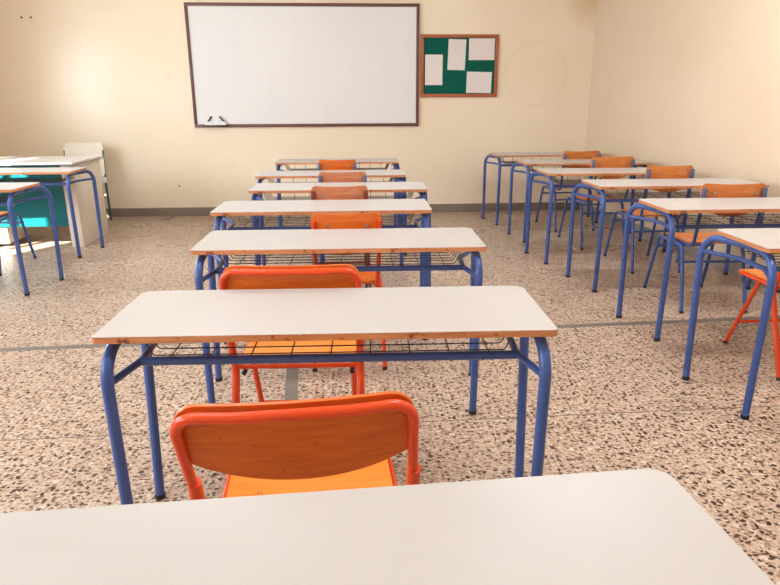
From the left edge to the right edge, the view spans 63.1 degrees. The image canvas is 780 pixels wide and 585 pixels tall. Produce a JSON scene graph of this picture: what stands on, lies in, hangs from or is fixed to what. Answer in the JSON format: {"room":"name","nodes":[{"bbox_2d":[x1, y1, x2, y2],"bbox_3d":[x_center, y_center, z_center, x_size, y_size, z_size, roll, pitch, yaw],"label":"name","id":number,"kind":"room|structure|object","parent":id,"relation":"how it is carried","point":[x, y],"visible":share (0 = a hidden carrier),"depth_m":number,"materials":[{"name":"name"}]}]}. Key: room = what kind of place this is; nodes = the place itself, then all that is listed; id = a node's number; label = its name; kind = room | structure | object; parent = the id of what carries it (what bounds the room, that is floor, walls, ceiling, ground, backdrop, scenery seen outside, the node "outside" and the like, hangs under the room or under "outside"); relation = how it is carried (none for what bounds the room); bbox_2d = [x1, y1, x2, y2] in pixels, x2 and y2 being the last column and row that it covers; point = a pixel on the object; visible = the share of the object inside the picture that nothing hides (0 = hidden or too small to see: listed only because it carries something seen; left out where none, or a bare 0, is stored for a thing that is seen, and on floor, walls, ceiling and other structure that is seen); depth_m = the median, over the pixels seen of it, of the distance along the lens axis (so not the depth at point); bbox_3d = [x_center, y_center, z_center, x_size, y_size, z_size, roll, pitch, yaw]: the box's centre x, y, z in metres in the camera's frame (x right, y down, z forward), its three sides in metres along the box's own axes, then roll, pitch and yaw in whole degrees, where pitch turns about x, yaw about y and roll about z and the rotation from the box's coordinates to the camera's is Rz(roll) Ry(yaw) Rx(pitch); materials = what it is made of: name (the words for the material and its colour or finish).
{"room":"classroom","nodes":[
{"label":"classroom","id":0,"kind":"room"},
{"bbox_2d":[0,0,597,208],"bbox_3d":[-1.156,-2.498,7.426,7.487,3.150,0.200,-1,17,-3],"label":"wall","id":1,"kind":"structure","parent":0,"point":[115,74],"depth_m":7.41,"materials":[{"name":"beige paint"}]},
{"bbox_2d":[184,2,419,126],"bbox_3d":[-0.969,-2.593,7.291,2.617,1.336,0.028,-1,17,-3],"label":"whiteboard","id":2,"kind":"object","parent":1,"relation":"attached to","point":[251,64],"visible":1,"depth_m":7.28,"materials":[{"name":"plastic"}]},
{"bbox_2d":[205,114,226,125],"bbox_3d":[-2.021,-1.996,7.364,0.236,0.132,0.065,-1,17,-3],"label":"holder","id":3,"kind":"object","parent":2,"relation":"attached to","point":[215,120],"visible":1,"depth_m":7.37,"materials":[{"name":"white plastic"}]},
{"bbox_2d":[106,202,579,216],"bbox_3d":[-1.093,-1.009,7.769,6.959,0.100,0.014,-1,17,-3],"label":"baseboard","id":4,"kind":"structure","parent":1,"relation":"attached to","point":[470,207],"depth_m":7.86,"materials":[{"name":"grey stone"}]},
{"bbox_2d":[420,34,498,96],"bbox_3d":[0.807,-2.635,7.397,0.907,0.688,0.026,-1,17,-3],"label":"bulletin board","id":5,"kind":"object","parent":1,"relation":"attached to","point":[453,81],"visible":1,"depth_m":7.41,"materials":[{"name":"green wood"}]},
{"bbox_2d":[425,55,442,84],"bbox_3d":[0.510,-2.587,7.386,0.205,0.335,0.009,-1,17,-3],"label":"paper sheet","id":6,"kind":"object","parent":5,"relation":"attached to","point":[433,63],"visible":1,"depth_m":7.39,"materials":[{"name":"white paper"}]},
{"bbox_2d":[447,39,465,69],"bbox_3d":[0.773,-2.751,7.354,0.205,0.335,0.009,0,17,-4],"label":"paper sheet","id":7,"kind":"object","parent":5,"relation":"attached to","point":[456,47],"visible":1,"depth_m":7.36,"materials":[{"name":"white paper"}]},
{"bbox_2d":[466,72,491,92],"bbox_3d":[1.044,-2.465,7.458,0.295,0.235,0.009,0,17,-4],"label":"paper sheet","id":8,"kind":"object","parent":5,"relation":"attached to","point":[477,82],"visible":1,"depth_m":7.46,"materials":[{"name":"white paper"}]},
{"bbox_2d":[469,38,494,59],"bbox_3d":[1.063,-2.815,7.354,0.300,0.235,0.009,-1,17,-3],"label":"paper sheet","id":9,"kind":"object","parent":5,"relation":"attached to","point":[479,48],"visible":1,"depth_m":7.36,"materials":[{"name":"white paper"}]},
{"bbox_2d":[0,210,779,584],"bbox_3d":[-0.625,0.465,3.233,7.917,0.100,9.989,-1,17,-3],"label":"floor","id":10,"kind":"structure","parent":0,"point":[729,464],"depth_m":3.16,"materials":[{"name":"stone"}]},
{"bbox_2d":[0,211,36,275],"bbox_3d":[-3.340,-0.610,5.210,0.440,0.844,0.660,-1,17,-3],"label":"chair","id":11,"kind":"object","parent":10,"relation":"on","point":[4,214],"visible":0.91,"depth_m":5.44,"materials":[{"name":"blue metal"}]},
{"bbox_2d":[0,182,64,295],"bbox_3d":[-3.180,-0.394,4.629,1.299,0.757,0.488,-1,17,-2],"label":"school desk","id":12,"kind":"object","parent":10,"relation":"on","point":[16,188],"visible":1,"depth_m":4.54,"materials":[{"name":"blue metal"}]},
{"bbox_2d":[0,192,25,201],"bbox_3d":[-3.182,-0.705,4.562,1.044,0.085,0.280,-1,17,-2],"label":"wire basket","id":13,"kind":"object","parent":12,"relation":"on","point":[2,198],"depth_m":4.60,"materials":[{"name":"black metal"}]},
{"bbox_2d":[0,167,104,257],"bbox_3d":[-3.343,-0.712,5.686,1.299,0.757,0.488,-2,17,-5],"label":"school desk","id":14,"kind":"object","parent":10,"relation":"on","point":[70,171],"visible":0.97,"depth_m":5.60,"materials":[{"name":"blue metal"}]},
{"bbox_2d":[0,174,74,182],"bbox_3d":[-3.346,-1.024,5.619,1.044,0.085,0.280,-2,17,-5],"label":"wire basket","id":15,"kind":"object","parent":14,"relation":"on","point":[52,179],"depth_m":5.64,"materials":[{"name":"black metal"}]},
{"bbox_2d":[0,156,108,246],"bbox_3d":[-3.528,-0.901,6.240,1.214,0.798,0.744,-1,17,-3],"label":"desk","id":16,"kind":"object","parent":10,"relation":"on","point":[35,214],"visible":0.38,"depth_m":6.01,"materials":[{"name":"grey laminate"}]},
{"bbox_2d":[57,142,111,227],"bbox_3d":[-3.470,-1.208,7.106,0.464,0.886,0.475,0,17,-1],"label":"chair","id":17,"kind":"object","parent":10,"relation":"on","point":[91,148],"visible":0.48,"depth_m":7.20,"materials":[{"name":"white plastic"}]},
{"bbox_2d":[284,363,298,399],"bbox_3d":[-0.491,0.427,3.190,0.062,0.005,1.112,-2,17,-7],"label":"trim","id":18,"kind":"structure","parent":10,"relation":"on","point":[291,385],"depth_m":3.11,"materials":[{"name":"grey metal"}]},
{"bbox_2d":[219,264,364,402],"bbox_3d":[-0.327,0.254,2.345,0.472,0.828,0.536,-1,17,-2],"label":"chair","id":19,"kind":"object","parent":10,"relation":"on","point":[234,277],"visible":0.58,"depth_m":2.06,"materials":[{"name":"orange wood"}]},
{"bbox_2d":[169,391,420,499],"bbox_3d":[-0.182,0.521,1.452,0.458,0.832,0.536,-2,17,-6],"label":"chair","id":20,"kind":"object","parent":10,"relation":"on","point":[342,442],"visible":0.74,"depth_m":1.16,"materials":[{"name":"orange wood"}]},
{"bbox_2d":[210,199,431,343],"bbox_3d":[-0.377,-0.141,3.753,1.299,0.757,0.488,-1,17,-3],"label":"school desk","id":21,"kind":"object","parent":10,"relation":"on","point":[352,206],"visible":0.76,"depth_m":3.56,"materials":[{"name":"white laminate"}]},
{"bbox_2d":[231,214,414,226],"bbox_3d":[-0.379,-0.453,3.686,1.044,0.085,0.280,-1,17,-3],"label":"wire basket","id":22,"kind":"object","parent":21,"relation":"on","point":[233,224],"depth_m":3.64,"materials":[{"name":"black metal"}]},
{"bbox_2d":[92,286,557,504],"bbox_3d":[-0.167,0.404,1.949,1.299,0.757,0.488,-1,17,-2],"label":"school desk","id":23,"kind":"object","parent":10,"relation":"on","point":[152,318],"visible":0.94,"depth_m":1.76,"materials":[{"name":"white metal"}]},
{"bbox_2d":[146,337,511,357],"bbox_3d":[-0.169,0.092,1.882,1.044,0.085,0.280,-1,17,-2],"label":"wire basket","id":24,"kind":"object","parent":23,"relation":"on","point":[456,353],"depth_m":1.77,"materials":[{"name":"black metal"}]},
{"bbox_2d":[255,170,406,265],"bbox_3d":[-0.485,-0.633,5.381,1.299,0.757,0.488,-1,17,-3],"label":"school desk","id":25,"kind":"object","parent":10,"relation":"on","point":[399,174],"visible":0.53,"depth_m":5.21,"materials":[{"name":"white laminate"}]},
{"bbox_2d":[268,177,393,182],"bbox_3d":[-0.487,-0.944,5.314,1.044,0.085,0.280,-1,17,-3],"label":"wire basket","id":26,"kind":"object","parent":25,"relation":"on","point":[392,178],"depth_m":5.41,"materials":[{"name":"black metal"}]},
{"bbox_2d":[275,158,399,226],"bbox_3d":[-0.526,-0.965,6.482,1.299,0.757,0.488,-1,17,-3],"label":"school desk","id":27,"kind":"object","parent":10,"relation":"on","point":[387,161],"visible":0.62,"depth_m":6.33,"materials":[{"name":"white laminate"}]},
{"bbox_2d":[285,164,388,170],"bbox_3d":[-0.529,-1.277,6.414,1.044,0.085,0.280,-1,17,-3],"label":"wire basket","id":28,"kind":"object","parent":27,"relation":"on","point":[387,165],"depth_m":6.45,"materials":[{"name":"black metal"}]},
{"bbox_2d":[318,159,356,169],"bbox_3d":[-0.487,-0.842,5.943,0.386,0.841,0.660,-2,17,-5],"label":"chair","id":29,"kind":"object","parent":10,"relation":"on","point":[351,164],"visible":0.17,"depth_m":5.53,"materials":[{"name":"orange wood"}]},
{"bbox_2d":[248,182,427,286],"bbox_3d":[-0.353,-0.387,4.565,1.299,0.757,0.488,-1,17,-2],"label":"school desk","id":30,"kind":"object","parent":10,"relation":"on","point":[410,187],"visible":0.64,"depth_m":4.40,"materials":[{"name":"white laminate"}]},
{"bbox_2d":[264,192,413,199],"bbox_3d":[-0.355,-0.698,4.498,1.044,0.085,0.280,-1,17,-2],"label":"wire basket","id":31,"kind":"object","parent":30,"relation":"on","point":[369,197],"depth_m":4.53,"materials":[{"name":"black metal"}]},
{"bbox_2d":[190,227,486,414],"bbox_3d":[-0.212,0.122,2.883,1.299,0.757,0.488,-1,17,-2],"label":"school desk","id":32,"kind":"object","parent":10,"relation":"on","point":[293,242],"visible":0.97,"depth_m":2.71,"materials":[{"name":"white laminate"}]},
{"bbox_2d":[219,252,460,266],"bbox_3d":[-0.214,-0.190,2.815,1.044,0.085,0.280,-1,17,-2],"label":"wire basket","id":33,"kind":"object","parent":32,"relation":"on","point":[222,261],"depth_m":2.78,"materials":[{"name":"black metal"}]},
{"bbox_2d":[311,185,371,287],"bbox_3d":[-0.331,-0.335,4.270,0.396,0.838,0.660,-2,17,-5],"label":"chair","id":34,"kind":"object","parent":10,"relation":"on","point":[317,192],"visible":0.2,"depth_m":3.86,"materials":[{"name":"orange wood"}]},
{"bbox_2d":[318,171,366,261],"bbox_3d":[-0.368,-0.578,5.084,0.406,0.832,0.660,-1,17,-3],"label":"chair","id":35,"kind":"object","parent":10,"relation":"on","point":[323,177],"visible":0.22,"depth_m":4.67,"materials":[{"name":"orange wood"}]},
{"bbox_2d":[311,212,386,371],"bbox_3d":[-0.225,-0.070,3.416,0.384,0.823,0.658,-1,17,-3],"label":"chair","id":36,"kind":"object","parent":10,"relation":"on","point":[366,220],"visible":0.3,"depth_m":3.01,"materials":[{"name":"orange wood"}]},
{"bbox_2d":[0,469,774,584],"bbox_3d":[-0.128,0.722,0.895,1.299,0.757,0.488,-2,17,-6],"label":"school desk","id":37,"kind":"object","parent":10,"relation":"on","point":[636,526],"visible":1,"depth_m":0.86,"materials":[{"name":"white laminate"}]},
{"bbox_2d":[0,316,779,351],"bbox_3d":[-0.737,0.272,3.705,7.124,0.005,0.055,-2,17,-6],"label":"trim","id":38,"kind":"structure","parent":10,"relation":"on","point":[770,317],"depth_m":3.90,"materials":[{"name":"grey metal"}]},
{"bbox_2d":[0,405,779,440],"bbox_3d":[-0.644,0.582,2.681,7.169,0.005,0.006,-2,17,-5],"label":"trim","id":39,"kind":"structure","parent":10,"relation":"in","point":[775,405],"depth_m":2.77,"materials":[{"name":"grey metal"}]},
{"bbox_2d":[482,152,604,224],"bbox_3d":[1.734,-1.188,7.185,1.299,0.757,0.488,-2,17,-5],"label":"school desk","id":40,"kind":"object","parent":10,"relation":"on","point":[498,155],"visible":0.48,"depth_m":7.04,"materials":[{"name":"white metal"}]},
{"bbox_2d":[500,157,550,163],"bbox_3d":[1.730,-1.499,7.118,1.044,0.085,0.280,-2,17,-5],"label":"wire basket","id":41,"kind":"object","parent":40,"relation":"on","point":[506,162],"depth_m":7.06,"materials":[{"name":"black metal"}]},
{"bbox_2d":[535,150,600,231],"bbox_3d":[1.904,-1.119,6.829,0.440,0.838,0.660,-2,17,-7],"label":"chair","id":42,"kind":"object","parent":10,"relation":"on","point":[566,154],"visible":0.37,"depth_m":6.52,"materials":[{"name":"orange wood"}]},
{"bbox_2d":[507,159,651,242],"bbox_3d":[1.864,-0.916,6.285,1.299,0.757,0.488,-1,17,-2],"label":"school desk","id":43,"kind":"object","parent":10,"relation":"on","point":[538,162],"visible":0.61,"depth_m":6.15,"materials":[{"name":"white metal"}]},
{"bbox_2d":[530,165,637,171],"bbox_3d":[1.862,-1.228,6.218,1.044,0.085,0.280,-1,17,-2],"label":"wire basket","id":44,"kind":"object","parent":43,"relation":"on","point":[532,170],"depth_m":6.32,"materials":[{"name":"black metal"}]},
{"bbox_2d":[557,156,634,249],"bbox_3d":[1.942,-0.881,6.019,0.440,0.851,0.660,-2,17,-6],"label":"chair","id":45,"kind":"object","parent":10,"relation":"on","point":[629,161],"visible":0.72,"depth_m":5.70,"materials":[{"name":"orange wood"}]},
{"bbox_2d":[525,167,691,264],"bbox_3d":[1.874,-0.670,5.473,1.299,0.757,0.488,-1,17,-2],"label":"school desk","id":46,"kind":"object","parent":10,"relation":"on","point":[549,173],"visible":0.52,"depth_m":5.31,"materials":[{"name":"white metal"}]},
{"bbox_2d":[552,175,629,184],"bbox_3d":[1.872,-0.982,5.405,1.044,0.085,0.280,-1,17,-2],"label":"wire basket","id":47,"kind":"object","parent":46,"relation":"on","point":[567,180],"depth_m":5.41,"materials":[{"name":"black metal"}]},
{"bbox_2d":[603,165,694,273],"bbox_3d":[2.108,-0.639,5.213,0.412,0.854,0.660,-1,17,-2],"label":"chair","id":48,"kind":"object","parent":10,"relation":"on","point":[652,172],"visible":0.59,"depth_m":5.00,"materials":[{"name":"orange wood"}]},
{"bbox_2d":[566,178,769,292],"bbox_3d":[2.030,-0.437,4.698,1.299,0.757,0.488,-1,17,-3],"label":"school desk","id":49,"kind":"object","parent":10,"relation":"on","point":[598,185],"visible":0.69,"depth_m":4.56,"materials":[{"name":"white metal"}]},
{"bbox_2d":[596,188,699,198],"bbox_3d":[2.028,-0.749,4.631,1.044,0.085,0.280,-1,17,-3],"label":"wire basket","id":50,"kind":"object","parent":49,"relation":"on","point":[646,194],"depth_m":4.61,"materials":[{"name":"black metal"}]},
{"bbox_2d":[616,197,779,340],"bbox_3d":[2.092,-0.156,3.767,1.299,0.757,0.488,-1,17,-2],"label":"school desk","id":51,"kind":"object","parent":10,"relation":"on","point":[666,207],"visible":1,"depth_m":3.61,"materials":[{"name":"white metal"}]},
{"bbox_2d":[656,212,779,224],"bbox_3d":[2.090,-0.467,3.700,1.044,0.085,0.280,-1,17,-2],"label":"wire basket","id":52,"kind":"object","parent":51,"relation":"on","point":[775,222],"depth_m":3.67,"materials":[{"name":"black metal"}]},
{"bbox_2d":[643,183,767,313],"bbox_3d":[2.087,-0.347,4.264,0.442,0.843,0.660,0,17,-1],"label":"chair","id":53,"kind":"object","parent":10,"relation":"on","point":[708,190],"visible":0.53,"depth_m":4.09,"materials":[{"name":"orange wood"}]},
{"bbox_2d":[682,228,779,419],"bbox_3d":[2.101,0.116,2.869,1.299,0.757,0.488,-1,17,-2],"label":"school desk","id":54,"kind":"object","parent":10,"relation":"on","point":[764,242],"visible":1,"depth_m":2.75,"materials":[{"name":"blue metal"}]},
{"bbox_2d":[741,248,779,264],"bbox_3d":[2.099,-0.196,2.801,1.044,0.085,0.280,-1,17,-2],"label":"wire basket","id":55,"kind":"object","parent":54,"relation":"on","point":[745,260],"depth_m":2.79,"materials":[{"name":"black metal"}]},
{"bbox_2d":[723,269,779,380],"bbox_3d":[2.094,-0.040,3.265,0.432,0.838,0.536,-2,17,-4],"label":"chair","id":56,"kind":"object","parent":10,"relation":"on","point":[775,321],"visible":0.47,"depth_m":3.26,"materials":[{"name":"orange metal"}]},
{"bbox_2d":[581,0,779,268],"bbox_3d":[3.011,-1.143,2.884,0.200,3.150,9.807,-2,17,-6],"label":"wall","id":57,"kind":"structure","parent":0,"point":[696,83],"depth_m":5.52,"materials":[{"name":"beige paint"}]},
{"bbox_2d":[579,203,779,289],"bbox_3d":[2.911,0.319,3.319,0.014,0.100,9.799,-2,17,-6],"label":"baseboard","id":58,"kind":"structure","parent":57,"relation":"attached to","point":[692,251],"depth_m":5.63,"materials":[{"name":"grey stone"}]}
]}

